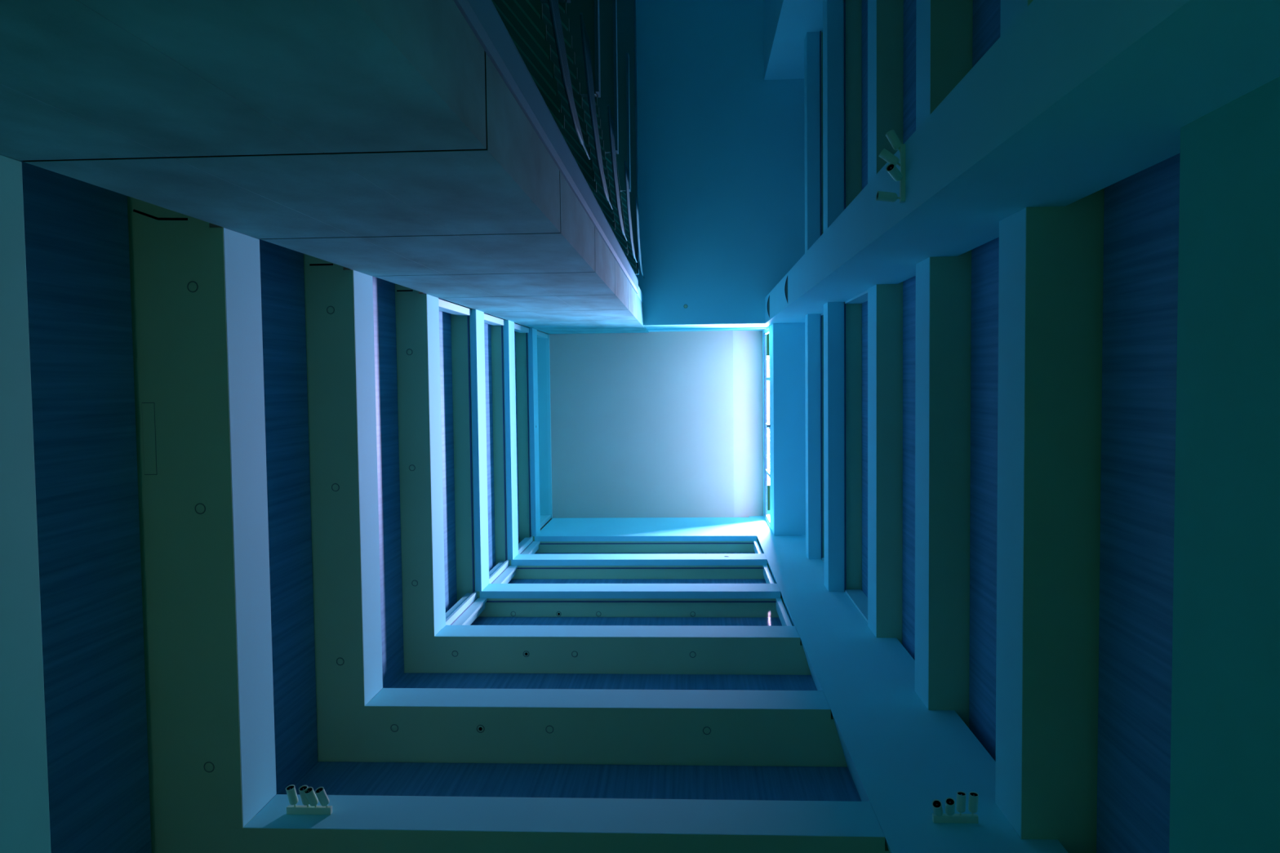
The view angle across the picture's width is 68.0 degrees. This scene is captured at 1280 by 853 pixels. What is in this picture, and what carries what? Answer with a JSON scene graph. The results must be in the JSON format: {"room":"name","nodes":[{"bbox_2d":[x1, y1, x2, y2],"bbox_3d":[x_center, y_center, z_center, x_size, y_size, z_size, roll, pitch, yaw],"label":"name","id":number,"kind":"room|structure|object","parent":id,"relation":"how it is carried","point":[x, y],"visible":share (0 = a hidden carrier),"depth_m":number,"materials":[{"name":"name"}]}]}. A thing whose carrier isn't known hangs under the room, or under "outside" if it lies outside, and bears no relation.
{"room":"building atrium","nodes":[
{"label":"building atrium","id":0,"kind":"room"},
{"bbox_2d":[0,0,648,333],"bbox_3d":[-2.427,-3.114,19.639,3.767,32.781,0.755,-1,-87,3],"label":"wall","id":1,"kind":"structure","parent":0,"point":[380,139],"depth_m":7.08,"materials":[{"name":"grey concrete"}]},
{"bbox_2d":[636,286,642,302],"bbox_3d":[-0.145,-4.183,29.942,0.300,3.279,0.325,-1,-87,3],"label":"wall","id":2,"kind":"structure","parent":0,"point":[639,294],"depth_m":30.08,"materials":[{"name":"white paint"}]},
{"bbox_2d":[453,0,638,293],"bbox_3d":[-0.816,-3.546,15.260,0.130,26.099,0.488,-1,-87,3],"label":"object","id":3,"kind":"object","parent":2,"relation":"attached to","point":[482,16],"visible":0.77,"depth_m":9.41,"materials":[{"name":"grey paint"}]},
{"bbox_2d":[537,329,763,530],"bbox_3d":[-0.193,-0.382,37.039,10.030,1.900,11.200,-1,-87,3],"label":"ceiling","id":4,"kind":"structure","parent":0,"point":[652,424],"depth_m":36.09,"materials":[{"name":"paint"}]},
{"bbox_2d":[635,0,804,331],"bbox_3d":[0.911,-9.568,34.280,12.700,5.989,12.190,-1,-87,3],"label":"wall","id":5,"kind":"structure","parent":0,"point":[721,145],"depth_m":31.23,"materials":[{"name":"blue paint"}]},
{"bbox_2d":[762,325,770,528],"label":"window","id":6,"kind":"structure","parent":5,"relation":"attached to","point":[766,472],"depth_m":35.21,"materials":[{"name":"clear glass"}]},
{"bbox_2d":[763,0,822,79],"bbox_3d":[4.755,-12.690,16.170,3.017,29.399,4.120,-1,-87,3],"label":"wall","id":7,"kind":"structure","parent":0,"point":[787,23],"depth_m":27.45,"materials":[{"name":"blue paint"}]},
{"bbox_2d":[748,510,1031,852],"bbox_3d":[4.064,5.051,20.182,1.520,35.600,1.671,-1,-87,3],"label":"wall pier","id":8,"kind":"object","parent":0,"point":[900,760],"visible":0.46,"depth_m":14.26,"materials":[{"name":"blue paint"}]},
{"bbox_2d":[932,791,978,823],"bbox_3d":[3.680,4.481,11.097,0.569,0.308,0.361,-1,-87,3],"label":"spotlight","id":9,"kind":"object","parent":8,"relation":"attached to","point":[938,816],"visible":1,"depth_m":11.10,"materials":[{"name":"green metal"}]},
{"bbox_2d":[972,0,1032,67],"bbox_3d":[4.910,-6.795,12.238,1.240,4.200,7.280,-1,-87,3],"label":"gallery","id":10,"kind":"object","parent":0,"point":[991,18],"visible":0.02,"depth_m":13.49,"materials":[{"name":"blue paint"}]},
{"bbox_2d":[902,0,973,143],"bbox_3d":[5.122,-7.000,16.427,1.215,4.200,7.280,-1,-87,3],"label":"gallery","id":11,"kind":"object","parent":10,"relation":"on","point":[938,33],"visible":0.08,"depth_m":14.45,"materials":[{"name":"blue paint"}]},
{"bbox_2d":[844,0,903,209],"bbox_3d":[5.346,-7.204,20.616,1.215,4.200,7.280,-1,-87,3],"label":"gallery","id":12,"kind":"object","parent":11,"relation":"on","point":[882,20],"visible":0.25,"depth_m":18.60,"materials":[{"name":"blue paint"}]},
{"bbox_2d":[819,0,862,235],"bbox_3d":[5.393,-7.407,24.815,1.570,4.200,7.280,-1,-87,3],"label":"gallery","id":13,"kind":"object","parent":12,"relation":"on","point":[833,10],"visible":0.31,"depth_m":22.75,"materials":[{"name":"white paint"}]},
{"bbox_2d":[804,31,823,253],"bbox_3d":[5.632,-7.612,29.003,1.540,4.200,7.280,-1,-87,3],"label":"gallery","id":14,"kind":"object","parent":13,"relation":"on","point":[811,41],"visible":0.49,"depth_m":26.93,"materials":[{"name":"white paint"}]},
{"bbox_2d":[764,0,1279,323],"bbox_3d":[3.960,-3.128,16.684,1.202,29.409,0.850,-1,-87,3],"label":"column","id":15,"kind":"structure","parent":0,"point":[1070,89],"depth_m":7.32,"materials":[{"name":"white paint"}]},
{"bbox_2d":[767,294,769,317],"bbox_3d":[4.018,-3.762,29.702,0.075,0.056,0.720,-1,-87,3],"label":"wall sconce","id":16,"kind":"object","parent":15,"relation":"attached to","point":[768,300],"visible":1,"depth_m":29.68,"materials":[{"name":"grey metal"}]},
{"bbox_2d":[784,275,787,302],"bbox_3d":[3.719,-3.489,24.117,0.075,0.056,0.720,-1,-87,3],"label":"wall sconce","id":17,"kind":"object","parent":15,"relation":"attached to","point":[786,282],"visible":1,"depth_m":24.09,"materials":[{"name":"grey metal"}]},
{"bbox_2d":[875,129,905,203],"bbox_3d":[2.887,-3.002,10.881,0.326,0.363,0.846,-1,-87,3],"label":"light fixture","id":18,"kind":"object","parent":15,"relation":"attached to","point":[897,175],"visible":1,"depth_m":10.90,"materials":[{"name":"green metal"}]},
{"bbox_2d":[1238,76,1279,852],"bbox_3d":[4.541,1.434,4.237,1.215,4.198,7.079,-1,-87,3],"label":"wall","id":19,"kind":"structure","parent":0,"point":[1260,754],"depth_m":6.12,"materials":[{"name":"grey paint"}]},
{"bbox_2d":[1021,90,1253,852],"bbox_3d":[4.859,1.354,8.427,1.400,4.200,8.470,-1,-87,3],"label":"gallery","id":20,"kind":"object","parent":19,"relation":"on","point":[1177,206],"visible":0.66,"depth_m":7.94,"materials":[{"name":"grey paint"}]},
{"bbox_2d":[928,187,1104,852],"bbox_3d":[5.003,1.150,12.620,1.240,4.199,8.470,-1,-87,3],"label":"gallery","id":21,"kind":"object","parent":20,"relation":"on","point":[1030,740],"visible":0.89,"depth_m":10.63,"materials":[{"name":"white paint"}]},
{"bbox_2d":[875,249,971,728],"bbox_3d":[5.215,0.946,16.810,1.215,4.199,8.470,-1,-87,3],"label":"gallery","id":22,"kind":"object","parent":21,"relation":"on","point":[933,655],"visible":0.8,"depth_m":14.82,"materials":[{"name":"blue paint"}]},
{"bbox_2d":[843,281,902,644],"bbox_3d":[5.439,0.741,20.999,1.215,4.199,8.470,-1,-87,3],"label":"gallery","id":23,"kind":"object","parent":22,"relation":"on","point":[878,603],"visible":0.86,"depth_m":19.00,"materials":[{"name":"blue paint"}]},
{"bbox_2d":[819,302,862,591],"bbox_3d":[5.486,0.538,25.198,1.570,4.199,8.470,-1,-87,3],"label":"gallery","id":24,"kind":"object","parent":23,"relation":"on","point":[833,559],"visible":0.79,"depth_m":23.16,"materials":[{"name":"blue paint"}]},
{"bbox_2d":[801,314,823,559],"bbox_3d":[5.725,0.334,29.386,1.540,4.199,8.470,-1,-87,3],"label":"gallery","id":25,"kind":"object","parent":24,"relation":"on","point":[812,537],"visible":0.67,"depth_m":27.34,"materials":[{"name":"blue paint"}]},
{"bbox_2d":[769,322,805,535],"bbox_3d":[5.866,0.069,32.224,2.760,1.501,7.079,-1,-87,3],"label":"gallery","id":26,"kind":"object","parent":25,"relation":"on","point":[787,340],"visible":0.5,"depth_m":31.54,"materials":[{"name":"blue paint"}]},
{"bbox_3d":[-1.285,5.222,4.735,7.502,4.199,0.400,-1,-87,3],"label":"wall","id":27,"kind":"structure","parent":0,"visible":0},
{"bbox_3d":[-0.917,5.591,8.943,7.777,4.199,1.550,-1,-87,3],"label":"gallery","id":28,"kind":"object","parent":27,"relation":"on","visible":0},
{"bbox_2d":[243,762,889,852],"bbox_3d":[-0.694,5.311,13.129,7.777,4.198,1.400,-1,-87,3],"label":"gallery","id":29,"kind":"object","parent":28,"relation":"on","point":[384,807],"visible":0.98,"depth_m":11.48,"materials":[{"name":"blue paint"}]},
{"bbox_2d":[285,784,332,814],"bbox_3d":[-4.038,4.549,11.544,0.550,0.246,0.361,-1,-87,3],"label":"spotlight","id":30,"kind":"object","parent":29,"relation":"attached to","point":[308,796],"visible":1,"depth_m":11.51,"materials":[{"name":"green metal"}]},
{"bbox_2d":[364,673,847,767],"bbox_3d":[-0.471,5.037,17.314,7.777,4.198,1.260,-1,-87,3],"label":"gallery","id":31,"kind":"object","parent":29,"relation":"on","point":[595,719],"visible":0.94,"depth_m":15.31,"materials":[{"name":"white paint"}]},
{"bbox_2d":[390,724,398,732],"bbox_3d":[-3.985,4.898,15.387,0.132,0.006,0.132,-1,-87,3],"label":"recessed light","id":32,"kind":"object","parent":31,"relation":"attached to","point":[394,727],"visible":1,"depth_m":15.39,"materials":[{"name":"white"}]},
{"bbox_2d":[476,724,484,733],"bbox_3d":[-2.576,4.885,15.311,0.132,0.006,0.132,-1,-87,3],"label":"recessed light","id":33,"kind":"object","parent":31,"relation":"attached to","point":[480,728],"visible":1,"depth_m":15.31,"materials":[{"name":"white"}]},
{"bbox_2d":[545,725,553,733],"bbox_3d":[-1.453,4.875,15.250,0.132,0.006,0.132,-1,-87,3],"label":"recessed light","id":34,"kind":"object","parent":31,"relation":"attached to","point":[549,729],"visible":1,"depth_m":15.25,"materials":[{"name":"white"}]},
{"bbox_2d":[434,598,811,675],"bbox_3d":[-0.247,4.755,21.500,7.777,4.198,1.105,-1,-87,3],"label":"gallery","id":35,"kind":"object","parent":31,"relation":"on","point":[735,646],"visible":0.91,"depth_m":19.50,"materials":[{"name":"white paint"}]},
{"bbox_2d":[452,650,457,657],"bbox_3d":[-3.821,4.694,19.579,0.132,0.006,0.132,-1,-87,3],"label":"recessed light","id":36,"kind":"object","parent":35,"relation":"attached to","point":[455,653],"visible":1,"depth_m":19.58,"materials":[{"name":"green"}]},
{"bbox_2d":[523,650,529,657],"bbox_3d":[-2.340,4.680,19.499,0.132,0.006,0.132,-1,-87,3],"label":"recessed light","id":37,"kind":"object","parent":35,"relation":"attached to","point":[526,654],"visible":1,"depth_m":19.50,"materials":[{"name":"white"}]},
{"bbox_2d":[571,651,577,657],"bbox_3d":[-1.340,4.671,19.445,0.132,0.006,0.132,-1,-87,3],"label":"recessed light","id":38,"kind":"object","parent":35,"relation":"attached to","point":[574,653],"visible":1,"depth_m":19.45,"materials":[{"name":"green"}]},
{"bbox_2d":[480,564,786,617],"bbox_3d":[-0.024,4.493,25.686,7.777,4.199,0.990,-1,-87,3],"label":"gallery","id":39,"kind":"object","parent":35,"relation":"on","point":[610,589],"visible":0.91,"depth_m":23.71,"materials":[{"name":"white paint"}]},
{"bbox_2d":[511,611,515,616],"bbox_3d":[-3.180,4.704,23.786,0.132,0.006,0.132,-1,-87,3],"label":"recessed light","id":40,"kind":"object","parent":39,"relation":"attached to","point":[513,613],"visible":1,"depth_m":23.79,"materials":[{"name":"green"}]},
{"bbox_2d":[555,611,561,616],"bbox_3d":[-2.032,4.693,23.724,0.132,0.006,0.132,-1,-87,3],"label":"recessed light","id":41,"kind":"object","parent":39,"relation":"attached to","point":[558,613],"visible":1,"depth_m":23.72,"materials":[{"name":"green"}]},
{"bbox_2d":[595,611,601,616],"bbox_3d":[-1.034,4.684,23.671,0.132,0.006,0.132,-1,-87,3],"label":"recessed light","id":42,"kind":"object","parent":39,"relation":"attached to","point":[598,614],"visible":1,"depth_m":23.67,"materials":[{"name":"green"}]},
{"bbox_2d":[511,540,771,579],"bbox_3d":[0.200,4.253,29.873,7.777,4.199,0.920,-1,-87,3],"label":"gallery","id":43,"kind":"object","parent":39,"relation":"on","point":[757,559],"visible":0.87,"depth_m":27.86,"materials":[{"name":"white paint"}]},
{"bbox_2d":[534,517,760,552],"bbox_3d":[0.427,4.042,34.110,7.777,4.296,0.910,-1,-87,3],"label":"gallery","id":44,"kind":"object","parent":43,"relation":"on","point":[586,530],"visible":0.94,"depth_m":32.19,"materials":[{"name":"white paint"}]},
{"bbox_2d":[690,611,695,617],"bbox_3d":[1.313,4.663,23.544,0.132,0.006,0.132,-1,-87,3],"label":"recessed light","id":45,"kind":"object","parent":39,"relation":"attached to","point":[692,614],"visible":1,"depth_m":23.55,"materials":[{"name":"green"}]},
{"bbox_2d":[689,651,696,657],"bbox_3d":[1.075,4.649,19.315,0.132,0.006,0.132,-1,-87,3],"label":"recessed light","id":46,"kind":"object","parent":35,"relation":"attached to","point":[692,654],"visible":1,"depth_m":19.32,"materials":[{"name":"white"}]},
{"bbox_2d":[702,726,711,734],"bbox_3d":[1.067,4.852,15.114,0.132,0.006,0.132,-1,-87,3],"label":"recessed light","id":47,"kind":"object","parent":31,"relation":"attached to","point":[707,731],"visible":1,"depth_m":15.12,"materials":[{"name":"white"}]},
{"bbox_3d":[-3.483,-9.029,16.789,0.200,29.399,11.300,-1,-87,3],"label":"wall","id":48,"kind":"structure","parent":0,"visible":0},
{"bbox_2d":[491,0,644,278],"bbox_3d":[-1.829,-9.075,19.427,2.819,23.081,9.700,-1,-87,3],"label":"railing","id":49,"kind":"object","parent":48,"relation":"attached to","point":[580,55],"depth_m":16.50,"materials":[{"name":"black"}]},
{"bbox_3d":[-5.277,1.249,4.754,0.400,4.199,7.629,-1,-87,3],"label":"wall","id":50,"kind":"structure","parent":0,"visible":0},
{"bbox_2d":[0,154,151,852],"bbox_3d":[-5.619,1.774,9.008,1.550,4.199,9.279,-1,-87,3],"label":"gallery","id":51,"kind":"object","parent":50,"relation":"on","point":[74,759],"visible":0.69,"depth_m":9.72,"materials":[{"name":"grey paint"}]},
{"bbox_2d":[127,195,364,852],"bbox_3d":[-5.326,1.493,13.188,1.410,4.202,9.129,-1,-87,3],"label":"gallery","id":52,"kind":"object","parent":51,"relation":"on","point":[228,592],"depth_m":11.19,"materials":[{"name":"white paint"}]},
{"bbox_2d":[142,402,157,475],"bbox_3d":[-5.711,0.143,11.037,0.153,0.004,0.845,-1,-87,3],"label":"access hatch","id":53,"kind":"object","parent":52,"relation":"attached to","point":[148,408],"visible":1,"depth_m":11.04,"materials":[{"name":"green"}]},
{"bbox_2d":[186,280,198,292],"bbox_3d":[-5.154,-1.611,10.921,0.132,0.006,0.132,-1,-87,3],"label":"recessed light","id":54,"kind":"object","parent":52,"relation":"attached to","point":[192,286],"visible":1,"depth_m":10.92,"materials":[{"name":"green"}]},
{"bbox_2d":[195,502,205,514],"bbox_3d":[-5.124,0.958,11.044,0.132,0.006,0.132,-1,-87,3],"label":"recessed light","id":55,"kind":"object","parent":52,"relation":"attached to","point":[201,508],"visible":1,"depth_m":11.05,"materials":[{"name":"green"}]},
{"bbox_2d":[203,761,214,773],"bbox_3d":[-5.088,4.023,11.192,0.132,0.006,0.132,-1,-87,3],"label":"recessed light","id":56,"kind":"object","parent":52,"relation":"attached to","point":[209,766],"visible":1,"depth_m":11.19,"materials":[{"name":"green"}]},
{"bbox_2d":[303,253,434,762],"bbox_3d":[-4.965,1.218,17.367,1.136,4.202,8.989,-1,-87,3],"label":"gallery","id":57,"kind":"object","parent":52,"relation":"on","point":[351,351],"depth_m":15.38,"materials":[{"name":"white paint"}]},
{"bbox_2d":[326,306,334,314],"bbox_3d":[-4.930,-1.856,15.107,0.132,0.006,0.132,-1,-87,3],"label":"recessed light","id":58,"kind":"object","parent":57,"relation":"attached to","point":[331,309],"visible":1,"depth_m":15.11,"materials":[{"name":"green"}]},
{"bbox_2d":[331,483,339,491],"bbox_3d":[-4.897,0.980,15.244,0.132,0.006,0.132,-1,-87,3],"label":"recessed light","id":59,"kind":"object","parent":57,"relation":"attached to","point":[335,487],"visible":1,"depth_m":15.25,"materials":[{"name":"green"}]},
{"bbox_2d":[336,657,344,665],"bbox_3d":[-4.864,3.815,15.381,0.132,0.006,0.132,-1,-87,3],"label":"recessed light","id":60,"kind":"object","parent":57,"relation":"attached to","point":[340,661],"visible":1,"depth_m":15.38,"materials":[{"name":"green"}]},
{"bbox_2d":[395,283,487,673],"bbox_3d":[-4.576,0.934,21.543,1.177,4.202,8.834,-1,-87,3],"label":"gallery","id":61,"kind":"object","parent":57,"relation":"on","point":[423,320],"depth_m":19.58,"materials":[{"name":"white paint"}]},
{"bbox_2d":[406,348,412,355],"bbox_3d":[-4.700,-1.519,19.323,0.132,0.006,0.132,-1,-87,3],"label":"recessed light","id":62,"kind":"object","parent":61,"relation":"attached to","point":[409,350],"visible":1,"depth_m":19.32,"materials":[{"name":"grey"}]},
{"bbox_2d":[408,464,415,471],"bbox_3d":[-4.672,0.848,19.437,0.132,0.006,0.132,-1,-87,3],"label":"recessed light","id":63,"kind":"object","parent":61,"relation":"attached to","point":[411,467],"visible":1,"depth_m":19.44,"materials":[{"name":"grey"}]},
{"bbox_2d":[411,580,417,586],"bbox_3d":[-4.644,3.233,19.552,0.132,0.006,0.132,-1,-87,3],"label":"recessed light","id":64,"kind":"object","parent":61,"relation":"attached to","point":[415,583],"visible":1,"depth_m":19.55,"materials":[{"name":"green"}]},
{"bbox_2d":[450,302,517,617],"bbox_3d":[-4.318,0.672,25.729,1.107,4.199,8.719,-1,-87,3],"label":"gallery","id":65,"kind":"object","parent":61,"relation":"on","point":[486,571],"visible":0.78,"depth_m":23.75,"materials":[{"name":"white paint"}]},
{"bbox_2d":[490,315,540,565],"bbox_3d":[-4.064,0.432,29.915,1.047,4.199,8.649,-1,-87,3],"label":"gallery","id":66,"kind":"object","parent":65,"relation":"on","point":[526,546],"visible":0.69,"depth_m":27.91,"materials":[{"name":"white paint"}]},
{"bbox_2d":[515,323,547,542],"bbox_3d":[-3.910,0.271,34.161,0.920,4.301,8.539,-1,-87,3],"label":"gallery","id":67,"kind":"object","parent":66,"relation":"on","point":[521,338],"visible":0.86,"depth_m":32.06,"materials":[{"name":"blue paint"}]},
{"bbox_2d":[537,333,552,528],"bbox_3d":[-3.814,-0.193,34.303,0.590,3.961,7.629,-1,-87,3],"label":"wall","id":68,"kind":"structure","parent":67,"relation":"attached to","point":[543,344],"depth_m":36.18,"materials":[{"name":"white paint"}]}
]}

